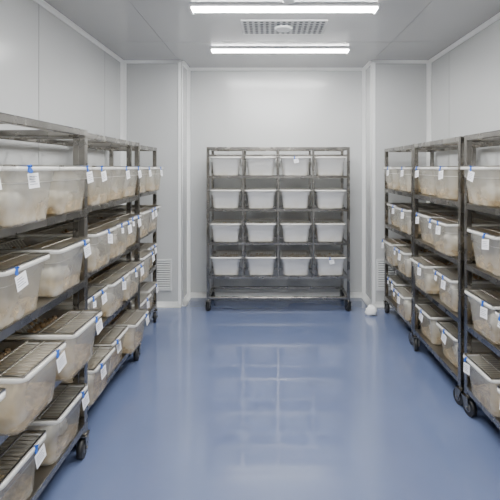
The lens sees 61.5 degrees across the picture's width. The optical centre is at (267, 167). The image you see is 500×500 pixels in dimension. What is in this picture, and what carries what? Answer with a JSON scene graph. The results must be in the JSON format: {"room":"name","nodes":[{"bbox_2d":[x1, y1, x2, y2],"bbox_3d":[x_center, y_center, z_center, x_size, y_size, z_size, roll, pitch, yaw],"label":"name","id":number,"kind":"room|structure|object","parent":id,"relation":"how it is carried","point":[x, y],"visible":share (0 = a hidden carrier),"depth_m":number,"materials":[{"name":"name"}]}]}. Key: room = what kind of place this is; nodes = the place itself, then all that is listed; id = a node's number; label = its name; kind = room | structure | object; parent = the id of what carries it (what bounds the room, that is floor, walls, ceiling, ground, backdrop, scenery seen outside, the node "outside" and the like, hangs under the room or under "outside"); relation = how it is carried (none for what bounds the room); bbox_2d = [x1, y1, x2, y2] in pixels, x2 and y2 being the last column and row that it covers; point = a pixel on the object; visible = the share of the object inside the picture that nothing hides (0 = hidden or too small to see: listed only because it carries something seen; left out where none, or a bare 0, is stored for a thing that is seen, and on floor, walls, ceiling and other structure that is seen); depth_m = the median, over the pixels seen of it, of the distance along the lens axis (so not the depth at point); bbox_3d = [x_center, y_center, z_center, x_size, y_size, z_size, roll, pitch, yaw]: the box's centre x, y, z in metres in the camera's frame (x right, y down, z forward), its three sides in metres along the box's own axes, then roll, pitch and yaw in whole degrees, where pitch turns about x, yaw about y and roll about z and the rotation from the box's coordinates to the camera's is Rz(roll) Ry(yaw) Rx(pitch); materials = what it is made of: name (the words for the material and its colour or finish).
{"room":"laboratory","nodes":[
{"label":"laboratory","id":0,"kind":"room"},
{"bbox_2d":[0,0,119,269],"bbox_3d":[-1.615,0.165,1.600,0.120,2.610,6.640,0,0,0],"label":"wall","id":1,"kind":"structure","parent":0,"point":[50,72],"depth_m":3.00,"materials":[{"name":"white paint"}]},
{"bbox_2d":[33,0,122,61],"bbox_3d":[-1.540,-1.125,1.435,0.030,0.030,6.070,0,0,0],"label":"trim","id":2,"kind":"structure","parent":1,"relation":"attached to","point":[42,3],"depth_m":3.37,"materials":[{"name":"white plastic"}]},
{"bbox_2d":[120,61,126,260],"bbox_3d":[-1.530,0.165,4.445,0.050,2.610,0.050,0,0,0],"label":"trim","id":3,"kind":"structure","parent":1,"relation":"attached to","point":[123,66],"depth_m":4.46,"materials":[{"name":"white plastic"}]},
{"bbox_2d":[127,64,186,300],"bbox_3d":[-1.238,0.165,4.695,0.635,2.610,0.450,0,0,0],"label":"wall","id":4,"kind":"structure","parent":0,"point":[152,89],"depth_m":4.47,"materials":[{"name":"white paint"}]},
{"bbox_2d":[151,259,171,290],"bbox_3d":[-1.130,1.135,4.461,0.220,0.330,0.018,0,0,0],"label":"air vent","id":5,"kind":"object","parent":4,"relation":"in","point":[164,266],"visible":0.7,"depth_m":4.46,"materials":[{"name":"metal"}]},
{"bbox_2d":[178,61,182,305],"bbox_3d":[-0.934,0.165,4.484,0.041,2.610,0.041,0,0,0],"label":"trim","id":6,"kind":"structure","parent":4,"relation":"attached to","point":[180,64],"depth_m":4.46,"materials":[{"name":"white plastic"}]},
{"bbox_2d":[37,298,499,499],"bbox_3d":[0.085,1.520,1.600,3.520,0.100,6.640,0,0,0],"label":"floor","id":7,"kind":"structure","parent":0,"point":[235,399],"depth_m":2.46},
{"bbox_2d":[0,112,89,499],"bbox_3d":[-1.182,0.637,1.395,0.531,1.665,1.584,0,0,0],"label":"storage rack","id":8,"kind":"object","parent":7,"relation":"on","point":[41,476],"visible":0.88,"depth_m":1.90,"materials":[{"name":"silver metal"}]},
{"bbox_2d":[0,164,2,189],"bbox_3d":[-1.063,0.098,1.198,0.460,0.223,0.320,0,0,0],"label":"tub","id":9,"kind":"object","parent":8,"relation":"in","point":[1,168],"visible":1,"depth_m":1.32,"materials":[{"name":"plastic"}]},
{"bbox_2d":[0,388,5,401],"bbox_3d":[-1.056,0.818,1.205,0.460,0.223,0.320,0,0,1],"label":"tub","id":10,"kind":"object","parent":8,"relation":"in","point":[2,390],"visible":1,"depth_m":1.33,"materials":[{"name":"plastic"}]},
{"bbox_2d":[0,430,45,499],"bbox_3d":[-1.124,1.188,1.577,0.460,0.223,0.320,0,0,1],"label":"tub","id":11,"kind":"object","parent":8,"relation":"in","point":[13,486],"visible":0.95,"depth_m":1.63,"materials":[{"name":"translucent plastic"},{"name":"metal wire"}]},
{"bbox_2d":[0,252,49,326],"bbox_3d":[-1.109,0.458,1.580,0.460,0.223,0.320,0,0,0],"label":"tub","id":12,"kind":"object","parent":8,"relation":"in","point":[10,310],"visible":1,"depth_m":1.58,"materials":[{"name":"translucent plastic"},{"name":"metal wire"}]},
{"bbox_2d":[0,164,58,225],"bbox_3d":[-1.069,0.098,1.574,0.460,0.223,0.320,0,0,0],"label":"tub","id":13,"kind":"object","parent":8,"relation":"in","point":[12,212],"visible":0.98,"depth_m":1.54,"materials":[{"name":"translucent plastic"},{"name":"metal wire"},{"name":"cotton"}]},
{"bbox_2d":[0,340,66,432],"bbox_3d":[-1.041,0.818,1.576,0.460,0.223,0.320,0,0,0],"label":"tub","id":14,"kind":"object","parent":8,"relation":"in","point":[22,402],"visible":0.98,"depth_m":1.59,"materials":[{"name":"translucent plastic"},{"name":"metal wire"}]},
{"bbox_2d":[0,383,89,463],"bbox_3d":[-1.114,1.188,1.953,0.460,0.223,0.320,0,0,0],"label":"tub","id":15,"kind":"object","parent":8,"relation":"in","point":[59,433],"visible":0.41,"depth_m":1.92,"materials":[{"name":"translucent plastic"},{"name":"metal wire"},{"name":"cotton"}]},
{"bbox_2d":[0,237,90,295],"bbox_3d":[-1.110,0.458,1.963,0.460,0.223,0.320,0,0,0],"label":"tub","id":16,"kind":"object","parent":8,"relation":"in","point":[48,281],"visible":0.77,"depth_m":1.92,"materials":[{"name":"translucent plastic"},{"name":"metal wire"},{"name":"cotton"}]},
{"bbox_2d":[0,165,93,213],"bbox_3d":[-1.095,0.098,1.958,0.460,0.223,0.320,0,0,-1],"label":"tub","id":17,"kind":"object","parent":8,"relation":"in","point":[55,202],"visible":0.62,"depth_m":1.92,"materials":[{"name":"translucent plastic"},{"name":"metal wire"},{"name":"cotton"}]},
{"bbox_2d":[0,310,102,379],"bbox_3d":[-1.041,0.818,1.949,0.460,0.223,0.320,0,0,0],"label":"tub","id":18,"kind":"object","parent":8,"relation":"in","point":[77,355],"visible":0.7,"depth_m":1.93,"materials":[{"name":"translucent plastic"},{"name":"metal wire"}]},
{"bbox_2d":[0,133,140,445],"bbox_3d":[-1.241,0.637,2.725,0.534,1.665,1.085,0,0,0],"label":"storage rack","id":19,"kind":"object","parent":7,"relation":"on","point":[94,140],"visible":0.35,"depth_m":2.58,"materials":[{"name":"silver metal"}]},
{"bbox_2d":[18,284,107,332],"bbox_3d":[-1.186,0.818,2.400,0.460,0.223,0.320,0,0,0],"label":"tub","id":20,"kind":"object","parent":19,"relation":"in","point":[68,328],"visible":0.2,"depth_m":2.32,"materials":[{"name":"translucent plastic"},{"name":"metal wire"},{"name":"cotton"}]},
{"bbox_2d":[16,225,116,270],"bbox_3d":[-1.129,0.458,2.398,0.460,0.223,0.320,0,0,0],"label":"tub","id":21,"kind":"object","parent":19,"relation":"in","point":[95,261],"visible":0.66,"depth_m":2.34,"materials":[{"name":"clear plastic"}]},
{"bbox_2d":[26,166,116,204],"bbox_3d":[-1.132,0.098,2.398,0.460,0.223,0.320,0,0,0],"label":"tub","id":22,"kind":"object","parent":19,"relation":"in","point":[100,198],"visible":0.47,"depth_m":2.33,"materials":[{"name":"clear plastic"}]},
{"bbox_2d":[45,345,114,405],"bbox_3d":[-1.141,1.188,2.399,0.460,0.223,0.320,0,0,0],"label":"tub","id":23,"kind":"object","parent":19,"relation":"in","point":[96,383],"visible":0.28,"depth_m":2.37,"materials":[{"name":"clear plastic"}]},
{"bbox_2d":[54,271,128,315],"bbox_3d":[-1.162,0.818,2.726,0.460,0.223,0.320,0,0,0],"label":"tub","id":24,"kind":"object","parent":19,"relation":"in","point":[111,305],"visible":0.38,"depth_m":2.70,"materials":[{"name":"clear plastic"}]},
{"bbox_2d":[52,219,131,257],"bbox_3d":[-1.142,0.458,2.725,0.460,0.223,0.320,0,0,0],"label":"tub","id":25,"kind":"object","parent":19,"relation":"in","point":[105,248],"visible":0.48,"depth_m":2.69,"materials":[{"name":"clear plastic"}]},
{"bbox_2d":[57,166,129,199],"bbox_3d":[-1.161,0.098,2.725,0.460,0.223,0.320,0,0,0],"label":"tub","id":26,"kind":"object","parent":19,"relation":"in","point":[112,194],"visible":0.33,"depth_m":2.68,"materials":[{"name":"clear plastic"}]},
{"bbox_2d":[88,325,127,374],"bbox_3d":[-1.170,1.188,2.725,0.460,0.223,0.320,0,0,0],"label":"tub","id":27,"kind":"object","parent":19,"relation":"in","point":[92,362],"visible":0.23,"depth_m":2.69,"materials":[{"name":"clear plastic"}]},
{"bbox_2d":[88,214,141,247],"bbox_3d":[-1.178,0.458,3.050,0.460,0.223,0.320,0,0,0],"label":"tub","id":28,"kind":"object","parent":19,"relation":"in","point":[128,239],"visible":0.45,"depth_m":3.05,"materials":[{"name":"clear plastic"}]},
{"bbox_2d":[88,166,141,196],"bbox_3d":[-1.181,0.098,3.052,0.460,0.223,0.320,0,0,0],"label":"tub","id":29,"kind":"object","parent":19,"relation":"in","point":[128,191],"visible":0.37,"depth_m":2.99,"materials":[{"name":"clear plastic"}]},
{"bbox_2d":[88,261,143,299],"bbox_3d":[-1.159,0.818,3.051,0.460,0.223,0.320,0,0,0],"label":"tub","id":30,"kind":"object","parent":19,"relation":"in","point":[131,286],"visible":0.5,"depth_m":3.02,"materials":[{"name":"clear plastic"}]},
{"bbox_2d":[89,309,148,352],"bbox_3d":[-1.124,1.188,3.051,0.460,0.223,0.320,0,0,0],"label":"tub","id":31,"kind":"object","parent":19,"relation":"in","point":[131,340],"visible":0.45,"depth_m":3.06,"materials":[{"name":"translucent plastic"},{"name":"metal wire"}]},
{"bbox_2d":[88,145,157,354],"bbox_3d":[-1.295,0.637,3.661,0.483,1.665,0.813,0,0,0],"label":"storage rack","id":32,"kind":"object","parent":7,"relation":"on","point":[153,268],"visible":0.32,"depth_m":3.87,"materials":[{"name":"silver metal"}]},
{"bbox_2d":[88,208,154,236],"bbox_3d":[-1.204,0.458,3.485,0.460,0.223,0.320,0,0,0],"label":"tub","id":33,"kind":"object","parent":32,"relation":"in","point":[143,211],"visible":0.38,"depth_m":3.46,"materials":[{"name":"translucent plastic"},{"name":"metal wire"}]},
{"bbox_2d":[96,167,151,191],"bbox_3d":[-1.228,0.098,3.482,0.460,0.223,0.320,0,0,0],"label":"tub","id":34,"kind":"object","parent":32,"relation":"in","point":[116,172],"visible":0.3,"depth_m":3.48,"materials":[{"name":"clear plastic"}]},
{"bbox_2d":[103,250,154,281],"bbox_3d":[-1.201,0.818,3.482,0.460,0.223,0.320,0,0,0],"label":"tub","id":35,"kind":"object","parent":32,"relation":"in","point":[151,252],"visible":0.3,"depth_m":3.46,"materials":[{"name":"translucent plastic"},{"name":"metal wire"}]},
{"bbox_2d":[108,293,151,328],"bbox_3d":[-1.222,1.188,3.484,0.460,0.223,0.320,0,0,0],"label":"tub","id":36,"kind":"object","parent":32,"relation":"in","point":[145,298],"visible":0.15,"depth_m":3.48,"materials":[{"name":"translucent plastic"},{"name":"metal wire"}]},
{"bbox_2d":[108,205,160,230],"bbox_3d":[-1.227,0.458,3.830,0.460,0.223,0.320,0,0,-1],"label":"tub","id":37,"kind":"object","parent":32,"relation":"in","point":[151,226],"visible":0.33,"depth_m":3.82,"materials":[{"name":"translucent plastic"},{"name":"metal wire"}]},
{"bbox_2d":[114,243,156,271],"bbox_3d":[-1.266,0.818,3.827,0.460,0.223,0.320,0,0,0],"label":"tub","id":38,"kind":"object","parent":32,"relation":"in","point":[143,246],"visible":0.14,"depth_m":3.83,"materials":[{"name":"clear plastic"}]},
{"bbox_2d":[115,166,163,190],"bbox_3d":[-1.200,0.098,3.836,0.460,0.223,0.320,0,0,0],"label":"tub","id":39,"kind":"object","parent":32,"relation":"in","point":[148,183],"visible":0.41,"depth_m":3.79,"materials":[{"name":"clear plastic"}]},
{"bbox_2d":[124,281,158,309],"bbox_3d":[-1.263,1.188,3.840,0.460,0.223,0.320,0,0,0],"label":"tub","id":40,"kind":"object","parent":32,"relation":"in","point":[142,282],"visible":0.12,"depth_m":3.85,"materials":[{"name":"clear plastic"}]},
{"bbox_2d":[205,147,351,310],"bbox_3d":[0.106,0.627,4.498,1.505,1.685,0.436,0,0,0],"label":"storage rack","id":41,"kind":"object","parent":7,"relation":"on","point":[344,295],"visible":0.88,"depth_m":4.30,"materials":[{"name":"silver metal"}]},
{"bbox_2d":[210,250,241,274],"bbox_3d":[-0.435,1.008,4.484,0.320,0.203,0.380,0,0,0],"label":"tub","id":42,"kind":"object","parent":41,"relation":"in","point":[225,262],"visible":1,"depth_m":4.33,"materials":[{"name":"white plastic"}]},
{"bbox_2d":[210,219,241,241],"bbox_3d":[-0.436,0.663,4.473,0.320,0.203,0.380,0,0,0],"label":"tub","id":43,"kind":"object","parent":41,"relation":"on","point":[224,230],"visible":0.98,"depth_m":4.31,"materials":[{"name":"white plastic"}]},
{"bbox_2d":[210,188,241,208],"bbox_3d":[-0.437,0.318,4.485,0.320,0.203,0.380,0,0,0],"label":"tub","id":44,"kind":"object","parent":41,"relation":"on","point":[223,198],"visible":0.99,"depth_m":4.32,"materials":[{"name":"white plastic"}]},
{"bbox_2d":[210,156,241,175],"bbox_3d":[-0.438,-0.022,4.476,0.320,0.203,0.380,0,0,0],"label":"tub","id":45,"kind":"object","parent":41,"relation":"in","point":[222,165],"visible":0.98,"depth_m":4.31,"materials":[{"name":"white plastic"}]},
{"bbox_2d":[245,250,275,274],"bbox_3d":[-0.073,1.008,4.484,0.320,0.203,0.380,0,0,0],"label":"tub","id":46,"kind":"object","parent":41,"relation":"on","point":[260,262],"visible":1,"depth_m":4.33,"materials":[{"name":"white plastic"}]},
{"bbox_2d":[245,219,275,241],"bbox_3d":[-0.073,0.663,4.484,0.320,0.203,0.380,0,0,0],"label":"tub","id":47,"kind":"object","parent":41,"relation":"on","point":[259,230],"visible":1,"depth_m":4.33,"materials":[{"name":"white plastic"}]},
{"bbox_2d":[245,188,275,208],"bbox_3d":[-0.073,0.318,4.473,0.320,0.203,0.380,0,0,0],"label":"tub","id":48,"kind":"object","parent":41,"relation":"on","point":[258,198],"visible":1,"depth_m":4.31,"materials":[{"name":"white plastic"}]},
{"bbox_2d":[245,156,275,175],"bbox_3d":[-0.075,-0.022,4.477,0.320,0.203,0.380,0,0,0],"label":"tub","id":49,"kind":"object","parent":41,"relation":"on","point":[257,165],"visible":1,"depth_m":4.31,"materials":[{"name":"white plastic"}]},
{"bbox_2d":[279,188,310,208],"bbox_3d":[0.283,0.318,4.477,0.320,0.203,0.380,0,0,0],"label":"tub","id":50,"kind":"object","parent":41,"relation":"in","point":[292,198],"visible":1,"depth_m":4.32,"materials":[{"name":"white plastic"}]},
{"bbox_2d":[279,156,310,175],"bbox_3d":[0.285,-0.022,4.474,0.320,0.203,0.389,0,0,0],"label":"tub","id":51,"kind":"object","parent":41,"relation":"in","point":[291,165],"visible":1,"depth_m":4.32,"materials":[{"name":"white plastic"}]},
{"bbox_2d":[280,219,310,241],"bbox_3d":[0.288,0.663,4.480,0.320,0.203,0.380,0,0,0],"label":"tub","id":52,"kind":"object","parent":41,"relation":"in","point":[293,230],"visible":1,"depth_m":4.32,"materials":[{"name":"white plastic"}]},
{"bbox_2d":[280,250,311,275],"bbox_3d":[0.287,1.008,4.472,0.320,0.203,0.380,0,0,0],"label":"tub","id":53,"kind":"object","parent":41,"relation":"in","point":[294,262],"visible":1,"depth_m":4.31,"materials":[{"name":"white plastic"}]},
{"bbox_2d":[314,250,345,275],"bbox_3d":[0.645,1.008,4.471,0.320,0.203,0.389,0,0,0],"label":"tub","id":54,"kind":"object","parent":41,"relation":"on","point":[327,262],"visible":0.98,"depth_m":4.32,"materials":[{"name":"white plastic"}]},
{"bbox_2d":[314,219,345,241],"bbox_3d":[0.644,0.663,4.484,0.320,0.203,0.380,0,0,0],"label":"tub","id":55,"kind":"object","parent":41,"relation":"on","point":[326,230],"visible":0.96,"depth_m":4.33,"materials":[{"name":"white plastic"}]},
{"bbox_2d":[314,188,345,208],"bbox_3d":[0.645,0.318,4.473,0.320,0.203,0.380,0,0,0],"label":"tub","id":56,"kind":"object","parent":41,"relation":"on","point":[325,198],"visible":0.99,"depth_m":4.31,"materials":[{"name":"white plastic"}]},
{"bbox_2d":[314,156,345,175],"bbox_3d":[0.646,-0.022,4.471,0.320,0.203,0.380,0,0,0],"label":"tub","id":57,"kind":"object","parent":41,"relation":"in","point":[324,165],"visible":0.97,"depth_m":4.31,"materials":[{"name":"white plastic"}]},
{"bbox_2d":[365,305,376,315],"bbox_3d":[1.029,1.418,4.198,0.129,0.104,0.083,0,0,0],"label":"crumpled cloth","id":58,"kind":"object","parent":7,"relation":"on","point":[371,310],"visible":1,"depth_m":4.17,"materials":[{"name":"white fabric"}]},
{"bbox_2d":[383,144,457,344],"bbox_3d":[1.441,0.637,3.880,0.529,1.665,0.872,0,0,0],"label":"storage rack","id":59,"kind":"object","parent":7,"relation":"on","point":[389,300],"visible":0.38,"depth_m":3.92,"materials":[{"name":"silver metal"}]},
{"bbox_2d":[381,238,425,265],"bbox_3d":[1.359,0.818,4.074,0.460,0.223,0.320,0,0,0],"label":"tub","id":60,"kind":"object","parent":59,"relation":"in","point":[393,260],"visible":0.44,"depth_m":4.07,"materials":[{"name":"translucent plastic"},{"name":"metal wire"}]},
{"bbox_2d":[383,167,431,188],"bbox_3d":[1.367,0.098,4.072,0.460,0.223,0.320,0,0,1],"label":"tub","id":61,"kind":"object","parent":59,"relation":"in","point":[393,185],"visible":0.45,"depth_m":4.00,"materials":[{"name":"clear plastic"}]},
{"bbox_2d":[387,275,429,304],"bbox_3d":[1.409,1.188,4.070,0.460,0.223,0.320,0,0,0],"label":"tub","id":62,"kind":"object","parent":59,"relation":"in","point":[388,276],"visible":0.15,"depth_m":4.00,"materials":[{"name":"plastic"},{"name":"metal wire"},{"name":"bedding"}]},
{"bbox_2d":[387,203,442,227],"bbox_3d":[1.406,0.458,4.061,0.460,0.223,0.320,0,0,-1],"label":"tub","id":63,"kind":"object","parent":59,"relation":"in","point":[399,221],"visible":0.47,"depth_m":4.00,"materials":[{"name":"plastic"},{"name":"metal wire"},{"name":"bedding"}]},
{"bbox_2d":[393,286,448,320],"bbox_3d":[1.349,1.188,3.674,0.460,0.223,0.320,0,0,0],"label":"tub","id":64,"kind":"object","parent":59,"relation":"in","point":[405,308],"visible":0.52,"depth_m":3.63,"materials":[{"name":"plastic"},{"name":"metal wire"},{"name":"bedding"}]},
{"bbox_2d":[393,246,448,276],"bbox_3d":[1.356,0.818,3.675,0.460,0.223,0.320,0,0,0],"label":"tub","id":65,"kind":"object","parent":59,"relation":"in","point":[405,268],"visible":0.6,"depth_m":3.60,"materials":[{"name":"plastic"},{"name":"metal wire"},{"name":"bedding"}]},
{"bbox_2d":[395,166,448,190],"bbox_3d":[1.374,0.098,3.690,0.460,0.223,0.320,0,0,0],"label":"tub","id":66,"kind":"object","parent":59,"relation":"in","point":[407,187],"visible":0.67,"depth_m":3.62,"materials":[{"name":"plastic"},{"name":"metal wire"},{"name":"bedding"}]},
{"bbox_2d":[395,206,456,233],"bbox_3d":[1.373,0.458,3.687,0.460,0.223,0.320,0,0,-1],"label":"tub","id":67,"kind":"object","parent":59,"relation":"in","point":[424,229],"visible":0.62,"depth_m":3.60,"materials":[{"name":"plastic"},{"name":"metal wire"},{"name":"bedding"}]},
{"bbox_2d":[412,136,499,404],"bbox_3d":[1.431,0.637,3.000,0.534,1.665,0.875,0,0,0],"label":"storage rack","id":68,"kind":"object","parent":7,"relation":"on","point":[437,350],"visible":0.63,"depth_m":2.78,"materials":[{"name":"silver metal"}]},
{"bbox_2d":[415,166,457,194],"bbox_3d":[1.391,0.098,3.207,0.460,0.223,0.320,0,0,-1],"label":"tub","id":69,"kind":"object","parent":68,"relation":"in","point":[433,190],"visible":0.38,"depth_m":3.23,"materials":[{"name":"clear plastic"}]},
{"bbox_2d":[410,257,475,292],"bbox_3d":[1.344,0.818,3.200,0.460,0.223,0.320,0,0,0],"label":"tub","id":70,"kind":"object","parent":68,"relation":"in","point":[428,284],"visible":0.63,"depth_m":3.15,"materials":[{"name":"plastic"},{"name":"metal wire"},{"name":"bedding"}]},
{"bbox_2d":[415,303,480,343],"bbox_3d":[1.390,1.188,3.204,0.460,0.223,0.320,0,0,0],"label":"tub","id":71,"kind":"object","parent":68,"relation":"in","point":[431,332],"visible":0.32,"depth_m":3.16,"materials":[{"name":"plastic"},{"name":"metal wire"},{"name":"bedding"}]},
{"bbox_2d":[415,212,489,243],"bbox_3d":[1.385,0.458,3.183,0.460,0.223,0.320,0,0,0],"label":"tub","id":72,"kind":"object","parent":68,"relation":"in","point":[431,238],"visible":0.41,"depth_m":3.17,"materials":[{"name":"plastic"},{"name":"metal wire"}]},
{"bbox_2d":[427,217,499,255],"bbox_3d":[1.335,0.458,2.805,0.460,0.223,0.320,0,0,-1],"label":"tub","id":73,"kind":"object","parent":68,"relation":"in","point":[448,244],"visible":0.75,"depth_m":2.73,"materials":[{"name":"plastic"},{"name":"metal wire"},{"name":"bedding"}]},
{"bbox_2d":[429,166,499,198],"bbox_3d":[1.346,0.098,2.801,0.460,0.223,0.320,0,0,0],"label":"tub","id":74,"kind":"object","parent":68,"relation":"in","point":[449,193],"visible":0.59,"depth_m":2.71,"materials":[{"name":"plastic"},{"name":"metal wire"}]},
{"bbox_2d":[433,268,499,311],"bbox_3d":[1.375,0.818,2.810,0.460,0.223,0.320,0,0,1],"label":"tub","id":75,"kind":"object","parent":68,"relation":"in","point":[450,297],"visible":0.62,"depth_m":2.76,"materials":[{"name":"plastic"},{"name":"metal wire"},{"name":"bedding"}]},
{"bbox_2d":[436,321,499,369],"bbox_3d":[1.398,1.188,2.811,0.460,0.223,0.320,0,0,-1],"label":"tub","id":76,"kind":"object","parent":68,"relation":"in","point":[451,353],"visible":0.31,"depth_m":2.81,"materials":[{"name":"translucent plastic"},{"name":"metal wire"},{"name":"wood shavings"}]},
{"bbox_2d":[461,130,499,429],"bbox_3d":[1.429,0.637,1.754,0.529,1.665,1.582,0,0,0],"label":"storage rack","id":77,"kind":"object","parent":7,"relation":"on","point":[469,398],"visible":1,"depth_m":2.50,"materials":[{"name":"silver metal"}]},
{"bbox_2d":[460,165,499,205],"bbox_3d":[1.344,0.098,2.323,0.460,0.223,0.320,0,0,0],"label":"tub","id":78,"kind":"object","parent":77,"relation":"in","point":[490,196],"visible":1,"depth_m":2.28,"materials":[{"name":"translucent plastic"},{"name":"metal wire"},{"name":"wood shavings"}]},
{"bbox_2d":[463,353,499,415],"bbox_3d":[1.351,1.188,2.302,0.460,0.223,0.320,0,0,-1],"label":"tub","id":79,"kind":"object","parent":77,"relation":"in","point":[487,394],"visible":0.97,"depth_m":2.32,"materials":[{"name":"translucent plastic"},{"name":"metal wire"},{"name":"wood shavings"}]},
{"bbox_2d":[464,288,499,343],"bbox_3d":[1.365,0.818,2.316,0.460,0.223,0.320,0,0,-1],"label":"tub","id":80,"kind":"object","parent":77,"relation":"in","point":[488,327],"visible":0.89,"depth_m":2.29,"materials":[{"name":"translucent plastic"},{"name":"metal wire"},{"name":"wood shavings"}]},
{"bbox_2d":[467,227,499,274],"bbox_3d":[1.376,0.458,2.309,0.460,0.223,0.320,0,0,-1],"label":"tub","id":81,"kind":"object","parent":77,"relation":"in","point":[491,262],"visible":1,"depth_m":2.32,"materials":[{"name":"translucent plastic"},{"name":"metal wire"},{"name":"wood shavings"}]},
{"bbox_2d":[495,310,499,327],"bbox_3d":[1.343,0.818,1.947,0.460,0.223,0.320,0,0,1],"label":"tub","id":82,"kind":"object","parent":77,"relation":"in","point":[497,312],"visible":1,"depth_m":2.05,"materials":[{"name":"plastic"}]},
{"bbox_2d":[44,0,499,67],"bbox_3d":[0.085,-1.190,1.600,3.520,0.100,6.640,0,0,0],"label":"ceiling","id":83,"kind":"structure","parent":0,"point":[115,24],"depth_m":3.41,"materials":[{"name":"white paint"}]},
{"bbox_2d":[210,47,349,53],"bbox_3d":[0.115,-1.123,4.020,1.320,0.034,0.120,0,0,0],"label":"ceiling lamp","id":84,"kind":"object","parent":83,"relation":"attached to","point":[213,49],"depth_m":3.97,"materials":[{"name":"white plastic"}]},
{"bbox_2d":[128,0,432,60],"bbox_3d":[0.085,-1.139,1.435,3.280,0.002,6.070,0,0,0],"label":"trim","id":85,"kind":"structure","parent":83,"relation":"attached to","point":[128,0],"depth_m":3.45,"materials":[{"name":"white metal"}]},
{"bbox_2d":[241,19,327,33],"bbox_3d":[0.125,-1.125,3.380,0.670,0.030,0.320,0,0,0],"label":"ceiling vent","id":86,"kind":"object","parent":83,"relation":"in","point":[249,26],"visible":1,"depth_m":3.34,"materials":[{"name":"metal"}]},
{"bbox_2d":[189,3,379,14],"bbox_3d":[0.115,-1.123,2.970,1.320,0.034,0.120,0,0,0],"label":"ceiling lamp","id":87,"kind":"object","parent":83,"relation":"attached to","point":[374,8],"depth_m":2.92,"materials":[{"name":"white plastic"}]},
{"bbox_2d":[282,0,295,4],"bbox_3d":[0.140,-1.117,2.780,0.119,0.045,0.119,0,0,0],"label":"smoke detector","id":88,"kind":"object","parent":83,"relation":"attached to","point":[288,2],"visible":1,"depth_m":2.78,"materials":[{"name":"white plastic"}]},
{"bbox_2d":[191,71,361,291],"bbox_3d":[0.093,0.165,4.860,2.027,2.610,0.120,0,0,0],"label":"wall","id":89,"kind":"structure","parent":0,"point":[229,108],"depth_m":4.80,"materials":[{"name":"white paint"}]},
{"bbox_2d":[187,69,190,294],"bbox_3d":[-0.902,0.165,4.782,0.035,2.610,0.035,0,0,0],"label":"trim","id":90,"kind":"structure","parent":89,"relation":"attached to","point":[188,70],"depth_m":4.79,"materials":[{"name":"white plastic"}]},
{"bbox_2d":[149,292,392,307],"bbox_3d":[0.085,1.445,4.610,3.280,0.050,0.380,0,0,0],"label":"baseboard","id":91,"kind":"structure","parent":89,"relation":"attached to","point":[160,304],"depth_m":4.79,"materials":[{"name":"white plastic"}]},
{"bbox_2d":[123,60,428,70],"bbox_3d":[0.085,-1.125,4.620,3.280,0.030,0.360,0,0,0],"label":"trim","id":92,"kind":"structure","parent":89,"relation":"attached to","point":[368,64],"depth_m":4.79,"materials":[{"name":"white plastic"}]},
{"bbox_2d":[362,69,365,294],"bbox_3d":[1.089,0.165,4.782,0.035,2.610,0.035,0,0,0],"label":"trim","id":93,"kind":"structure","parent":89,"relation":"attached to","point":[363,70],"depth_m":4.79,"materials":[{"name":"white plastic"}]},
{"bbox_2d":[366,64,425,300],"bbox_3d":[1.416,0.165,4.695,0.618,2.610,0.450,0,0,0],"label":"wall","id":94,"kind":"structure","parent":0,"point":[400,89],"depth_m":4.47,"materials":[{"name":"white paint"}]},
{"bbox_2d":[371,61,374,304],"bbox_3d":[1.121,0.165,4.484,0.041,2.610,0.041,0,0,0],"label":"trim","id":95,"kind":"structure","parent":94,"relation":"attached to","point":[372,63],"depth_m":4.46,"materials":[{"name":"white plastic"}]},
{"bbox_2d":[376,259,396,290],"bbox_3d":[1.260,1.135,4.461,0.220,0.330,0.018,0,0,0],"label":"air vent","id":96,"kind":"object","parent":94,"relation":"in","point":[379,262],"visible":0.41,"depth_m":4.46,"materials":[{"name":"metal"}]},
{"bbox_2d":[432,19,499,292],"bbox_3d":[1.785,0.165,1.600,0.120,2.610,6.640,0,0,0],"label":"wall","id":97,"kind":"structure","parent":0,"point":[466,79],"depth_m":3.61,"materials":[{"name":"white paint"}]},
{"bbox_2d":[426,61,431,220],"bbox_3d":[1.705,0.165,4.450,0.040,2.610,0.040,0,0,0],"label":"trim","id":98,"kind":"structure","parent":97,"relation":"attached to","point":[429,64],"depth_m":4.46,"materials":[{"name":"white plastic"}]},
{"bbox_2d":[429,12,499,62],"bbox_3d":[1.710,-1.125,1.435,0.030,0.030,6.070,0,0,0],"label":"trim","id":99,"kind":"structure","parent":97,"relation":"attached to","point":[496,17],"depth_m":3.59,"materials":[{"name":"white plastic"}]}
]}

